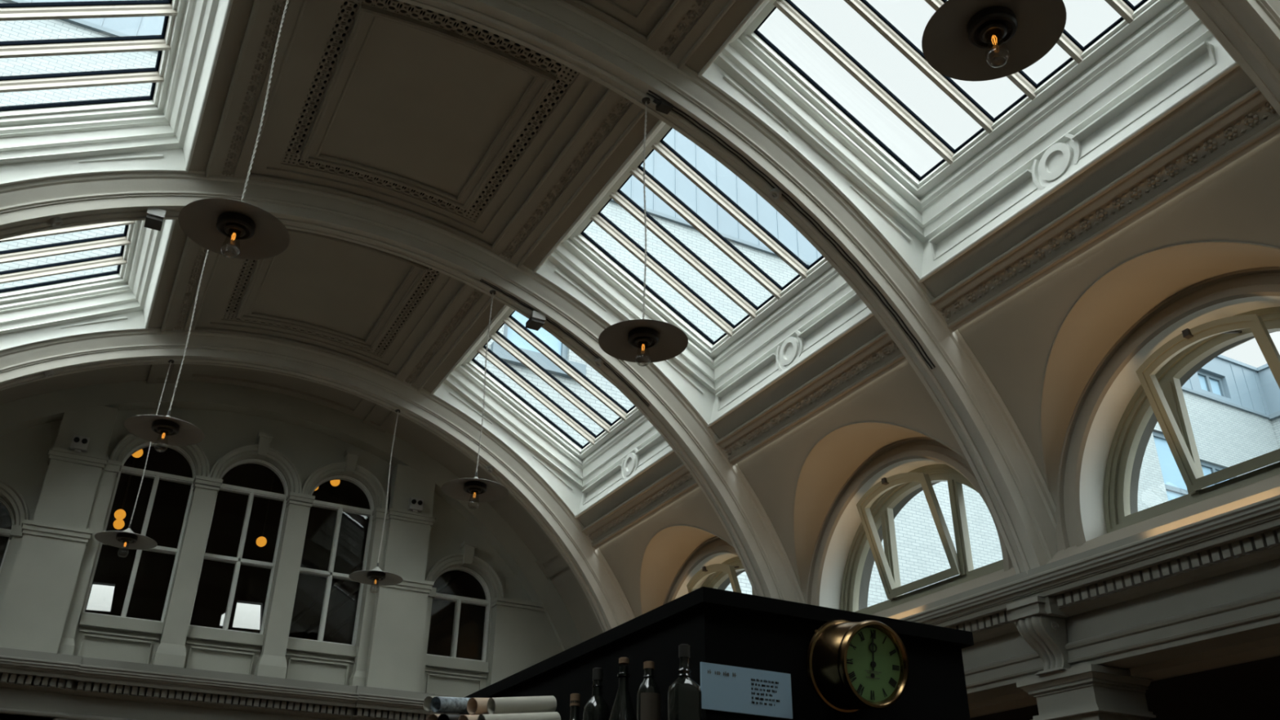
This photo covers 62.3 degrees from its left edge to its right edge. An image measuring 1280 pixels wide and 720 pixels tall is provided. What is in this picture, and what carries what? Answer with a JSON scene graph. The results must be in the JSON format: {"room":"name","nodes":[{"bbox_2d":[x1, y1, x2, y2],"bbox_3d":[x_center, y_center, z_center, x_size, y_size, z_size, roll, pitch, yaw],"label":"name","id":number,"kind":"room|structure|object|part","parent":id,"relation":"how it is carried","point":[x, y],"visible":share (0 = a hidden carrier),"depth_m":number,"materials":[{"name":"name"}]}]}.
{"room":"restaurant bar","nodes":[
{"label":"restaurant bar","id":0,"kind":"room"},
{"bbox_2d":[0,445,485,660],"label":"arched windows","id":1,"kind":"structure","parent":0,"point":[148,594],"depth_m":17.38,"materials":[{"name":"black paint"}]},
{"bbox_2d":[114,457,135,519],"bbox_3d":[-7.130,1.502,14.883,0.147,1.556,0.147,15,-31,-24],"label":"globe lamp","id":2,"kind":"object","parent":1,"relation":"hanging from","point":[119,514],"visible":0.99,"depth_m":14.52,"materials":[{"name":"orange glass"}]},
{"bbox_3d":[-7.139,2.123,14.551,0.147,0.147,0.147,15,-31,-24],"label":"globe","id":3,"kind":"part","parent":2,"relation":"part of","materials":[{"name":"orange glass"}]},
{"bbox_3d":[-7.129,1.437,14.917,0.012,1.410,0.010,15,-31,-24],"label":"cord","id":4,"kind":"part","parent":2,"relation":"part of","materials":[{"name":"grey metal"}]},
{"bbox_2d":[113,457,136,528],"bbox_3d":[-7.393,1.731,15.372,0.147,1.508,0.147,15,-31,-24],"label":"globe lamp","id":5,"kind":"object","parent":1,"relation":"hanging from","point":[117,524],"visible":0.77,"depth_m":15.02,"materials":[{"name":"orange glass"}]},
{"bbox_3d":[-7.401,2.332,15.052,0.147,0.147,0.147,15,-31,-24],"label":"globe","id":6,"kind":"part","parent":5,"relation":"part of","materials":[{"name":"orange glass"}]},
{"bbox_3d":[-7.392,1.667,15.406,0.012,1.362,0.010,15,-31,-24],"label":"cord","id":7,"kind":"part","parent":5,"relation":"part of","materials":[{"name":"grey metal"}]},
{"bbox_2d":[132,448,142,457],"bbox_3d":[-6.835,0.947,14.583,0.147,0.850,0.147,15,-31,-24],"label":"globe lamp","id":8,"kind":"object","parent":1,"relation":"hanging from","point":[139,453],"visible":0.56,"depth_m":14.37,"materials":[{"name":"orange glass"}]},
{"bbox_2d":[256,472,274,546],"bbox_3d":[-5.459,1.973,15.653,0.147,1.622,0.147,15,-31,-24],"label":"globe lamp","id":9,"kind":"object","parent":1,"relation":"hanging from","point":[261,541],"visible":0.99,"depth_m":15.28,"materials":[{"name":"orange glass"}]},
{"bbox_3d":[-5.468,2.624,15.306,0.147,0.147,0.147,15,-31,-24],"label":"globe","id":10,"kind":"part","parent":9,"relation":"part of","materials":[{"name":"orange glass"}]},
{"bbox_3d":[-5.458,1.909,15.687,0.012,1.476,0.010,15,-31,-24],"label":"cord","id":11,"kind":"part","parent":9,"relation":"part of","materials":[{"name":"grey metal"}]},
{"bbox_2d":[330,480,340,486],"bbox_3d":[-4.657,1.695,16.287,0.147,0.514,0.147,15,-31,-24],"label":"globe lamp","id":12,"kind":"object","parent":1,"relation":"hanging from","point":[334,482],"visible":0.62,"depth_m":16.15,"materials":[{"name":"orange glass"}]},
{"bbox_2d":[0,380,582,697],"bbox_3d":[-4.578,3.650,11.343,16.169,7.408,0.546,15,-31,-24],"label":"wall","id":13,"kind":"structure","parent":0,"point":[59,497],"depth_m":12.25,"materials":[{"name":"grey paint"}]},
{"bbox_2d":[0,497,14,572],"bbox_3d":[-7.013,1.910,11.001,0.825,1.186,0.099,15,-31,-24],"label":"frame","id":14,"kind":"structure","parent":13,"relation":"in","point":[3,532],"depth_m":11.22,"materials":[{"name":"white wood"}]},
{"bbox_2d":[70,434,89,452],"bbox_3d":[-6.114,0.918,11.566,0.162,0.168,0.096,15,-31,-24],"label":"spotlight","id":15,"kind":"object","parent":13,"relation":"attached to","point":[79,443],"visible":1,"depth_m":11.54,"materials":[{"name":"grey plastic"}]},
{"bbox_2d":[82,441,195,622],"bbox_3d":[-5.559,1.891,11.896,0.825,2.098,0.099,15,-31,-24],"label":"frame","id":16,"kind":"structure","parent":13,"relation":"in","point":[157,476],"depth_m":11.96,"materials":[{"name":"white wood"}]},
{"bbox_2d":[0,647,459,719],"bbox_3d":[-4.397,3.631,10.968,9.330,0.795,0.957,15,-31,-24],"label":"crown molding","id":17,"kind":"structure","parent":13,"relation":"attached to","point":[34,685],"depth_m":10.58,"materials":[{"name":"grey paint"}]},
{"bbox_2d":[189,458,288,634],"bbox_3d":[-4.630,2.137,12.333,0.825,2.098,0.099,15,-31,-24],"label":"frame","id":18,"kind":"structure","parent":13,"relation":"in","point":[238,561],"depth_m":12.36,"materials":[{"name":"white wood"}]},
{"bbox_2d":[288,475,373,645],"bbox_3d":[-3.701,2.383,12.770,0.825,2.098,0.099,15,-31,-24],"label":"frame","id":19,"kind":"structure","parent":13,"relation":"in","point":[340,508],"depth_m":12.83,"materials":[{"name":"white wood"}]},
{"bbox_2d":[408,497,423,512],"bbox_3d":[-2.777,1.801,13.135,0.162,0.168,0.096,15,-31,-24],"label":"spotlight","id":20,"kind":"object","parent":13,"relation":"attached to","point":[415,504],"visible":1,"depth_m":13.11,"materials":[{"name":"grey plastic"}]},
{"bbox_2d":[426,566,490,662],"bbox_3d":[-2.278,3.164,13.227,0.825,1.186,0.099,15,-31,-24],"label":"frame","id":21,"kind":"structure","parent":13,"relation":"in","point":[458,600],"depth_m":13.27,"materials":[{"name":"white wood"}]},
{"bbox_2d":[0,0,1279,642],"bbox_3d":[-1.398,-0.824,7.100,9.268,3.648,13.476,15,-31,-24],"label":"ceiling","id":22,"kind":"structure","parent":0,"point":[480,136],"depth_m":8.66,"materials":[{"name":"beige paint"}]},
{"bbox_2d":[0,219,175,351],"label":"frame","id":23,"kind":"structure","parent":22,"relation":"attached to","point":[122,299],"depth_m":10.52,"materials":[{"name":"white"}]},
{"bbox_3d":[-5.513,-1.146,9.587,1.695,0.985,2.454,15,-31,-24],"label":"frame","id":24,"kind":"part","parent":23,"relation":"part of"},
{"bbox_3d":[-5.432,-0.760,9.434,1.652,0.930,2.605,15,-31,-24],"label":"field moulding","id":25,"kind":"part","parent":23,"relation":"part of","materials":[{"name":"white paint"}]},
{"bbox_2d":[0,0,233,186],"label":"frame","id":26,"kind":"structure","parent":22,"relation":"attached to","point":[157,131],"depth_m":8.12,"materials":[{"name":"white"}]},
{"bbox_3d":[-4.088,-2.371,7.248,1.695,0.985,2.454,15,-31,-24],"label":"frame","id":27,"kind":"part","parent":26,"relation":"part of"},
{"bbox_3d":[-4.008,-1.986,7.095,1.652,0.930,2.605,15,-31,-24],"label":"field moulding","id":28,"kind":"part","parent":26,"relation":"part of","materials":[{"name":"white paint"}]},
{"bbox_2d":[0,327,635,632],"bbox_3d":[-3.898,1.455,11.133,9.383,3.626,0.401,15,-31,-24],"label":"rib","id":29,"kind":"object","parent":22,"relation":"attached to","point":[25,364],"visible":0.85,"depth_m":12.05,"materials":[{"name":"beige paint"}]},
{"bbox_2d":[44,370,53,377],"bbox_3d":[-5.909,0.138,10.596,0.094,0.081,0.087,15,-31,-24],"label":"ring","id":30,"kind":"object","parent":29,"relation":"attached to","point":[51,373],"visible":1,"depth_m":10.57,"materials":[{"name":"grey plastic"}]},
{"bbox_2d":[94,359,174,557],"bbox_3d":[-4.996,0.949,10.761,0.567,2.164,0.567,-10,-30,19],"label":"pendant lamp","id":31,"kind":"object","parent":29,"relation":"hanging from","point":[126,539],"visible":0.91,"depth_m":10.40,"materials":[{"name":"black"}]},
{"bbox_3d":[-5.007,1.706,10.357,0.567,0.124,0.567,-10,-30,19],"label":"lamp shade","id":32,"kind":"part","parent":31,"relation":"part of","materials":[{"name":"grey metal"}]},
{"bbox_3d":[-4.995,0.832,10.823,0.014,1.865,0.035,-10,-30,19],"label":"cord","id":33,"kind":"part","parent":31,"relation":"part of","materials":[{"name":"grey plastic"}]},
{"bbox_2d":[348,408,403,585],"bbox_3d":[-2.817,1.526,11.786,0.567,2.164,0.567,15,-31,-24],"label":"pendant lamp","id":34,"kind":"object","parent":29,"relation":"hanging from","point":[375,576],"visible":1,"depth_m":11.44,"materials":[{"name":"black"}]},
{"bbox_3d":[-2.827,2.284,11.382,0.567,0.124,0.567,15,-31,-24],"label":"lamp shade","id":35,"kind":"part","parent":34,"relation":"part of","materials":[{"name":"grey metal"}]},
{"bbox_3d":[-2.815,1.409,11.848,0.035,1.865,0.014,15,-31,-24],"label":"cord","id":36,"kind":"part","parent":34,"relation":"part of","materials":[{"name":"grey plastic"}]},
{"bbox_2d":[486,466,494,473],"bbox_3d":[-1.764,1.294,12.514,0.094,0.082,0.087,15,-31,-24],"label":"ring","id":37,"kind":"object","parent":29,"relation":"attached to","point":[490,468],"visible":1,"depth_m":12.49,"materials":[{"name":"grey plastic"}]},
{"bbox_2d":[222,259,440,357],"bbox_3d":[-3.162,-0.791,10.832,1.832,0.242,2.232,15,-31,-24],"label":"ceiling panel","id":38,"kind":"object","parent":22,"relation":"in","point":[368,307],"depth_m":10.96,"materials":[{"name":"white paint"}]},
{"bbox_2d":[0,169,805,604],"bbox_3d":[-2.474,0.229,8.794,9.383,3.626,0.401,15,-31,-24],"label":"rib","id":39,"kind":"object","parent":22,"relation":"attached to","point":[26,207],"visible":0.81,"depth_m":9.77,"materials":[{"name":"beige paint"}]},
{"bbox_2d":[48,216,62,226],"bbox_3d":[-4.532,-1.073,8.220,0.094,0.082,0.087,15,-31,-24],"label":"ring","id":40,"kind":"object","parent":39,"relation":"attached to","point":[55,220],"visible":1,"depth_m":8.20,"materials":[{"name":"grey plastic"}]},
{"bbox_2d":[143,207,165,231],"bbox_3d":[-3.948,-1.151,8.625,0.132,0.102,0.174,15,-31,-24],"label":"spotlight","id":41,"kind":"object","parent":39,"relation":"attached to","point":[155,216],"visible":1,"depth_m":8.57,"materials":[{"name":"grey metal"}]},
{"bbox_2d":[124,249,208,452],"bbox_3d":[-3.572,-0.277,8.422,0.567,2.164,0.567,-10,-30,19],"label":"pendant lamp","id":42,"kind":"object","parent":39,"relation":"hanging from","point":[167,430],"visible":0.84,"depth_m":8.04,"materials":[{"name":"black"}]},
{"bbox_3d":[-3.583,0.481,8.019,0.567,0.124,0.567,-10,-30,19],"label":"lamp shade","id":43,"kind":"part","parent":42,"relation":"part of","materials":[{"name":"grey metal"}]},
{"bbox_3d":[-3.570,-0.394,8.484,0.014,1.865,0.035,-10,-30,19],"label":"cord","id":44,"kind":"part","parent":42,"relation":"part of","materials":[{"name":"grey plastic"}]},
{"bbox_2d":[441,289,508,510],"bbox_3d":[-1.392,0.301,9.447,0.567,2.164,0.567,15,-31,-24],"label":"pendant lamp","id":45,"kind":"object","parent":39,"relation":"hanging from","point":[475,489],"visible":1,"depth_m":9.08,"materials":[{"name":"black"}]},
{"bbox_3d":[-1.403,1.058,9.044,0.567,0.124,0.567,15,-31,-24],"label":"lamp shade","id":46,"kind":"part","parent":45,"relation":"part of","materials":[{"name":"grey metal"}]},
{"bbox_3d":[-1.391,0.184,9.509,0.035,1.865,0.014,15,-31,-24],"label":"cord","id":47,"kind":"part","parent":45,"relation":"part of","materials":[{"name":"grey plastic"}]},
{"bbox_2d":[525,310,546,330],"bbox_3d":[-0.987,-0.372,10.019,0.132,0.102,0.174,15,-31,-24],"label":"spotlight","id":48,"kind":"object","parent":39,"relation":"attached to","point":[536,321],"visible":1,"depth_m":9.97,"materials":[{"name":"grey metal"}]},
{"bbox_2d":[480,279,649,406],"bbox_3d":[-0.695,-0.152,10.024,1.803,0.882,0.046,15,-31,-24],"label":"cable","id":49,"kind":"object","parent":39,"relation":"attached to","point":[481,279],"visible":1,"depth_m":10.09,"materials":[{"name":"grey plastic"}]},
{"bbox_2d":[594,357,604,367],"bbox_3d":[-0.392,0.023,10.167,0.094,0.082,0.087,15,-31,-24],"label":"ring","id":50,"kind":"object","parent":39,"relation":"attached to","point":[600,361],"visible":1,"depth_m":10.14,"materials":[{"name":"grey plastic"}]},
{"bbox_2d":[280,0,579,222],"bbox_3d":[-1.738,-2.017,8.494,1.832,0.242,2.232,15,-31,-24],"label":"ceiling panel","id":51,"kind":"object","parent":22,"relation":"in","point":[443,113],"depth_m":8.36,"materials":[{"name":"white paint"}]},
{"bbox_2d":[431,304,674,518],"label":"frame","id":52,"kind":"structure","parent":22,"relation":"attached to","point":[582,477],"depth_m":12.43,"materials":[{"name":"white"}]},
{"bbox_3d":[-0.909,0.438,11.560,1.652,0.930,2.605,15,-31,-24],"label":"field moulding","id":53,"kind":"part","parent":52,"relation":"part of","materials":[{"name":"white paint"}]},
{"bbox_3d":[-0.819,0.097,11.794,1.695,0.985,2.454,15,-31,-24],"label":"frame","id":54,"kind":"part","parent":52,"relation":"part of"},
{"bbox_3d":[-0.118,1.166,11.661,0.066,0.181,2.328,15,-31,-24],"label":"panel moulding","id":55,"kind":"part","parent":52,"relation":"part of","materials":[{"name":"white paint"}]},
{"bbox_2d":[533,120,873,427],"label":"frame","id":56,"kind":"structure","parent":22,"relation":"attached to","point":[802,317],"depth_m":9.80,"materials":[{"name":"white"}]},
{"bbox_3d":[0.515,-0.788,9.222,1.652,0.930,2.605,15,-31,-24],"label":"field moulding","id":57,"kind":"part","parent":56,"relation":"part of","materials":[{"name":"white paint"}]},
{"bbox_3d":[0.606,-1.128,9.455,1.695,0.985,2.454,15,-31,-24],"label":"frame","id":58,"kind":"part","parent":56,"relation":"part of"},
{"bbox_3d":[1.307,-0.059,9.322,0.066,0.181,2.328,15,-31,-24],"label":"panel moulding","id":59,"kind":"part","parent":56,"relation":"part of","materials":[{"name":"white paint"}]},
{"bbox_2d":[397,0,1057,573],"bbox_3d":[-1.050,-0.997,6.456,9.383,3.626,0.401,15,-31,-24],"label":"rib","id":60,"kind":"object","parent":22,"relation":"attached to","point":[1015,489],"visible":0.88,"depth_m":7.71,"materials":[{"name":"beige paint"}]},
{"bbox_2d":[177,0,290,259],"bbox_3d":[-2.148,-1.502,6.083,0.567,2.164,0.567,-10,-30,19],"label":"pendant lamp","id":61,"kind":"object","parent":60,"relation":"hanging from","point":[230,228],"visible":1,"depth_m":5.68,"materials":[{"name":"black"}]},
{"bbox_3d":[-2.159,-0.745,5.680,0.567,0.124,0.567,-10,-30,19],"label":"lamp shade","id":62,"kind":"part","parent":61,"relation":"part of","materials":[{"name":"grey metal"}]},
{"bbox_3d":[-2.146,-1.619,6.146,0.014,1.865,0.035,-10,-30,19],"label":"cord","id":63,"kind":"part","parent":61,"relation":"part of","materials":[{"name":"white fabric"}]},
{"bbox_2d":[598,97,688,364],"bbox_3d":[0.032,-0.925,7.108,0.567,2.164,0.567,15,-31,-24],"label":"pendant lamp","id":64,"kind":"object","parent":60,"relation":"hanging from","point":[643,340],"visible":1,"depth_m":6.72,"materials":[{"name":"grey metal"}]},
{"bbox_3d":[0.021,-0.168,6.705,0.567,0.124,0.567,15,-31,-24],"label":"lamp shade","id":65,"kind":"part","parent":64,"relation":"part of","materials":[{"name":"grey metal"}]},
{"bbox_3d":[0.033,-1.042,7.171,0.035,1.865,0.014,15,-31,-24],"label":"cord","id":66,"kind":"part","parent":64,"relation":"part of","materials":[{"name":"white fabric"}]},
{"bbox_2d":[652,97,673,114],"bbox_3d":[0.155,-1.826,7.590,0.141,0.054,0.084,15,-31,-24],"label":"junction box","id":67,"kind":"object","parent":60,"relation":"attached to","point":[663,106],"visible":1,"depth_m":7.57,"materials":[{"name":"grey metal"}]},
{"bbox_2d":[769,187,782,199],"bbox_3d":[1.003,-1.227,7.824,0.094,0.081,0.087,15,-31,-24],"label":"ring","id":68,"kind":"object","parent":60,"relation":"attached to","point":[776,190],"visible":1,"depth_m":7.80,"materials":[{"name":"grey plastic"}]},
{"bbox_2d":[646,89,935,368],"bbox_3d":[1.109,-0.926,7.680,2.421,1.610,0.046,15,-31,-24],"label":"cable","id":69,"kind":"object","parent":60,"relation":"attached to","point":[649,91],"visible":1,"depth_m":7.81,"materials":[{"name":"grey plastic"}]},
{"bbox_2d":[697,0,1239,283],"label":"frame","id":70,"kind":"structure","parent":22,"relation":"attached to","point":[1159,55],"depth_m":7.49,"materials":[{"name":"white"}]},
{"bbox_3d":[1.939,-2.014,6.883,1.652,0.930,2.605,15,-31,-24],"label":"field moulding","id":71,"kind":"part","parent":70,"relation":"part of","materials":[{"name":"white paint"}]},
{"bbox_3d":[2.030,-2.354,7.117,1.695,0.985,2.454,15,-31,-24],"label":"frame","id":72,"kind":"part","parent":70,"relation":"part of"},
{"bbox_3d":[2.731,-1.285,6.983,0.066,0.181,2.328,15,-31,-24],"label":"panel moulding","id":73,"kind":"part","parent":70,"relation":"part of","materials":[{"name":"white paint"}]},
{"bbox_2d":[1184,0,1279,115],"bbox_3d":[0.375,-2.222,4.117,9.383,3.626,0.401,15,-31,-24],"label":"rib","id":74,"kind":"object","parent":22,"relation":"attached to","point":[1249,30],"visible":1,"depth_m":5.54,"materials":[{"name":"beige paint"}]},
{"bbox_2d":[921,0,1066,81],"bbox_3d":[1.456,-2.151,4.770,0.567,2.164,0.567,15,-31,-24],"label":"pendant lamp","id":75,"kind":"object","parent":74,"relation":"hanging from","point":[963,40],"visible":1,"depth_m":4.37,"materials":[{"name":"black"}]},
{"bbox_3d":[1.444,-1.273,4.302,0.093,0.176,0.093,15,-31,-24],"label":"bulb","id":76,"kind":"part","parent":75,"relation":"part of","materials":[{"name":"clear glass"}]},
{"bbox_2d":[598,133,1279,617],"bbox_3d":[2.568,0.714,7.763,0.722,1.755,12.000,15,-31,-24],"label":"wall","id":77,"kind":"structure","parent":0,"point":[1040,347],"depth_m":7.59,"materials":[{"name":"beige paint"}]},
{"bbox_2d":[662,266,1279,719],"bbox_3d":[3.851,3.144,8.317,3.474,5.670,13.860,15,-31,-24],"label":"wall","id":78,"kind":"structure","parent":0,"point":[1247,691],"depth_m":7.52,"materials":[{"name":"beige paint"}]},
{"bbox_2d":[686,555,755,595],"bbox_3d":[0.874,2.683,11.450,0.431,1.146,2.280,15,-31,-24],"label":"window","id":79,"kind":"structure","parent":78,"relation":"in","point":[717,574],"depth_m":11.65,"materials":[{"name":"beige wood"}]},
{"bbox_3d":[0.858,2.705,11.429,0.356,0.926,0.882,15,-31,-24],"label":"sash","id":80,"kind":"part","parent":79,"relation":"part of","materials":[{"name":"white wood"}]},
{"bbox_2d":[840,463,1004,614],"bbox_3d":[2.298,1.457,9.112,0.431,1.146,2.280,15,-31,-24],"label":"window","id":81,"kind":"structure","parent":78,"relation":"in","point":[884,495],"depth_m":9.24,"materials":[{"name":"white wood"}]},
{"bbox_3d":[2.282,1.479,9.090,0.356,0.926,0.882,15,-31,-24],"label":"sash","id":82,"kind":"part","parent":81,"relation":"part of","materials":[{"name":"white wood"}]},
{"bbox_2d":[1005,595,1070,675],"bbox_3d":[2.741,1.891,7.243,0.270,0.466,0.282,15,-31,-24],"label":"bracket","id":83,"kind":"object","parent":78,"relation":"attached to","point":[1046,635],"visible":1,"depth_m":7.20,"materials":[{"name":"grey paint"}]},
{"bbox_2d":[887,486,1279,718],"bbox_3d":[2.786,2.100,7.928,1.056,0.723,13.410,15,-31,-24],"label":"crown molding","id":84,"kind":"structure","parent":78,"relation":"attached to","point":[1212,583],"depth_m":6.69,"materials":[{"name":"grey paint"}]},
{"bbox_2d":[1103,306,1279,533],"bbox_3d":[3.722,0.232,6.773,0.431,1.146,2.280,15,-31,-24],"label":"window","id":85,"kind":"structure","parent":78,"relation":"in","point":[1160,393],"depth_m":7.08,"materials":[{"name":"white wood"}]},
{"bbox_3d":[3.706,0.254,6.752,0.356,0.926,0.882,15,-31,-24],"label":"sash","id":86,"kind":"part","parent":85,"relation":"part of","materials":[{"name":"white wood"}]},
{"bbox_3d":[-1.465,4.239,4.391,15.569,0.090,13.860,15,-31,-24],"label":"floor","id":87,"kind":"structure","parent":0,"visible":0},
{"bbox_2d":[459,586,973,719],"bbox_3d":[0.108,2.202,3.228,0.961,2.451,1.971,15,-31,-24],"label":"bar cabinet","id":88,"kind":"object","parent":87,"relation":"on","point":[719,626],"visible":0.56,"depth_m":3.02,"materials":[{"name":"black paint"}]},
{"bbox_2d":[699,662,792,719],"bbox_3d":[0.282,0.872,2.793,0.284,0.117,0.007,15,-31,-24],"label":"sign","id":89,"kind":"object","parent":88,"relation":"attached to","point":[726,688],"visible":1,"depth_m":2.79,"materials":[{"name":"blue"}]},
{"bbox_2d":[805,619,909,712],"bbox_3d":[0.601,0.833,2.914,0.254,0.260,0.187,15,-31,-24],"label":"wall clock","id":90,"kind":"object","parent":88,"relation":"attached to","point":[851,666],"visible":1,"depth_m":2.87,"materials":[{"name":"gold metal"}]},
{"bbox_2d":[1015,663,1155,719],"bbox_3d":[3.016,3.583,6.524,0.582,3.186,0.648,15,-31,-24],"label":"column capital","id":91,"kind":"object","parent":87,"relation":"on","point":[1091,691],"visible":0.99,"depth_m":7.03,"materials":[{"name":"grey paint"}]},
{"bbox_3d":[-0.406,2.231,2.784,0.320,1.970,2.091,15,-31,-24],"label":"shelf","id":92,"kind":"object","parent":87,"relation":"on","visible":0},
{"bbox_2d":[569,693,580,719],"bbox_3d":[-0.199,1.151,3.163,0.076,0.298,0.076,15,-31,-24],"label":"bottle","id":93,"kind":"object","parent":92,"relation":"on","point":[575,700],"visible":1,"depth_m":3.21,"materials":[{"name":"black glass"}]},
{"bbox_2d":[582,667,609,719],"bbox_3d":[-0.127,1.070,3.063,0.080,0.349,0.080,15,-31,-24],"label":"bottle","id":94,"kind":"object","parent":92,"relation":"on","point":[597,708],"visible":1,"depth_m":3.07,"materials":[{"name":"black glass"}]},
{"bbox_2d":[608,657,636,719],"bbox_3d":[-0.048,0.996,2.919,0.128,0.345,0.128,15,-31,-24],"label":"bottle","id":95,"kind":"object","parent":92,"relation":"on","point":[623,708],"visible":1,"depth_m":2.93,"materials":[{"name":"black glass"}]},
{"bbox_2d":[636,661,661,719],"bbox_3d":[0.023,0.954,2.798,0.064,0.308,0.064,15,-31,-24],"label":"bottle","id":96,"kind":"object","parent":92,"relation":"on","point":[648,695],"visible":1,"depth_m":2.80,"materials":[{"name":"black glass"}]},
{"bbox_2d":[667,644,702,719],"bbox_3d":[0.111,0.865,2.631,0.074,0.311,0.059,15,-31,-24],"label":"bottle","id":97,"kind":"object","parent":92,"relation":"on","point":[684,695],"visible":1,"depth_m":2.62,"materials":[{"name":"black glass"}]},
{"bbox_3d":[-0.604,2.019,2.519,0.342,2.090,0.750,15,-31,-24],"label":"side table","id":98,"kind":"object","parent":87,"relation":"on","visible":0},
{"bbox_2d":[426,714,439,719],"bbox_3d":[-0.573,1.046,3.067,0.042,0.056,0.102,-11,-30,20],"label":"paper roll","id":99,"kind":"object","parent":98,"relation":"on","point":[432,717],"visible":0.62,"depth_m":3.04,"materials":[{"name":"beige paper"}]},
{"bbox_2d":[422,696,446,712],"bbox_3d":[-0.579,1.014,3.119,0.045,0.061,0.128,-16,-32,28],"label":"paper roll","id":100,"kind":"object","parent":99,"relation":"on","point":[426,704],"visible":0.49,"depth_m":3.08,"materials":[{"name":"grey paper"}]},
{"bbox_2d":[437,713,467,719],"bbox_3d":[-0.521,1.019,2.984,0.043,0.056,0.112,-13,-31,24],"label":"paper roll","id":101,"kind":"object","parent":98,"relation":"on","point":[443,716],"visible":0.79,"depth_m":2.96,"materials":[{"name":"grey paper"}]},
{"bbox_2d":[430,696,470,713],"bbox_3d":[-0.531,0.991,3.044,0.044,0.061,0.153,-19,-34,33],"label":"paper roll","id":102,"kind":"object","parent":101,"relation":"on","point":[438,704],"visible":0.77,"depth_m":3.01,"materials":[{"name":"paper"}]},
{"bbox_2d":[457,715,479,719],"bbox_3d":[-0.461,1.018,2.970,0.045,0.057,0.101,-19,-34,32],"label":"paper roll","id":103,"kind":"object","parent":98,"relation":"on","point":[461,717],"visible":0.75,"depth_m":2.95,"materials":[{"name":"beige paper"}]},
{"bbox_2d":[466,697,488,715],"bbox_3d":[-0.437,1.000,3.059,0.048,0.064,0.126,-22,-36,37],"label":"paper roll","id":104,"kind":"object","parent":103,"relation":"on","point":[475,706],"visible":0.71,"depth_m":3.03,"materials":[{"name":"beige paper"}]},
{"bbox_2d":[477,711,560,719],"bbox_3d":[-0.336,1.012,2.960,0.249,0.084,0.050,21,-34,-32],"label":"paper roll","id":105,"kind":"object","parent":98,"relation":"on","point":[545,715],"visible":1,"depth_m":2.95,"materials":[{"name":"white paper"}]},
{"bbox_2d":[487,695,556,714],"bbox_3d":[-0.335,0.984,3.020,0.207,0.076,0.047,20,-34,-32],"label":"paper roll","id":106,"kind":"object","parent":105,"relation":"on","point":[495,705],"visible":0.91,"depth_m":3.00,"materials":[{"name":"white paper"}]},
{"label":"outside","id":107,"kind":"structure","parent":0,"visible":0},
{"label":"ground","id":108,"kind":"structure","parent":107,"visible":0},
{"bbox_2d":[0,0,1279,607],"bbox_3d":[-0.365,3.051,28.627,61.217,24.825,12.298,10,-29,-17],"label":"office building","id":109,"kind":"structure","parent":108,"relation":"on","point":[1233,406],"depth_m":31.41,"materials":[{"name":"white brick"}]},
{"bbox_3d":[-2.766,-0.850,27.893,1.860,1.860,0.001,15,-31,-24],"label":"pane","id":110,"kind":"part","parent":109,"relation":"part of","materials":[{"name":"glass"}]},
{"bbox_3d":[-2.599,0.059,27.172,2.580,0.420,0.240,15,-31,-24],"label":"window sill","id":111,"kind":"part","parent":109,"relation":"part of","materials":[{"name":"white"}]},
{"bbox_3d":[19.534,6.610,37.564,1.950,8.550,0.001,15,-31,-24],"label":"pane","id":112,"kind":"part","parent":109,"relation":"part of","materials":[{"name":"blue glass"}]},
{"bbox_3d":[22.728,1.012,42.443,1.800,1.020,0.001,15,-31,-24],"label":"pane","id":113,"kind":"part","parent":109,"relation":"part of","materials":[{"name":"blue glass"}]},
{"bbox_3d":[21.653,4.819,39.793,2.190,1.860,0.001,15,-31,-24],"label":"pane","id":114,"kind":"part","parent":109,"relation":"part of","materials":[{"name":"glass"}]},
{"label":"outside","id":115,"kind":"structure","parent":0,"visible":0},
{"bbox_2d":[86,584,260,629],"bbox_3d":[-7.721,5.081,18.996,6.900,3.300,0.600,15,-31,-24],"label":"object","id":116,"kind":"object","parent":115,"point":[246,615],"visible":0.02,"depth_m":19.03,"materials":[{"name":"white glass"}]}
]}

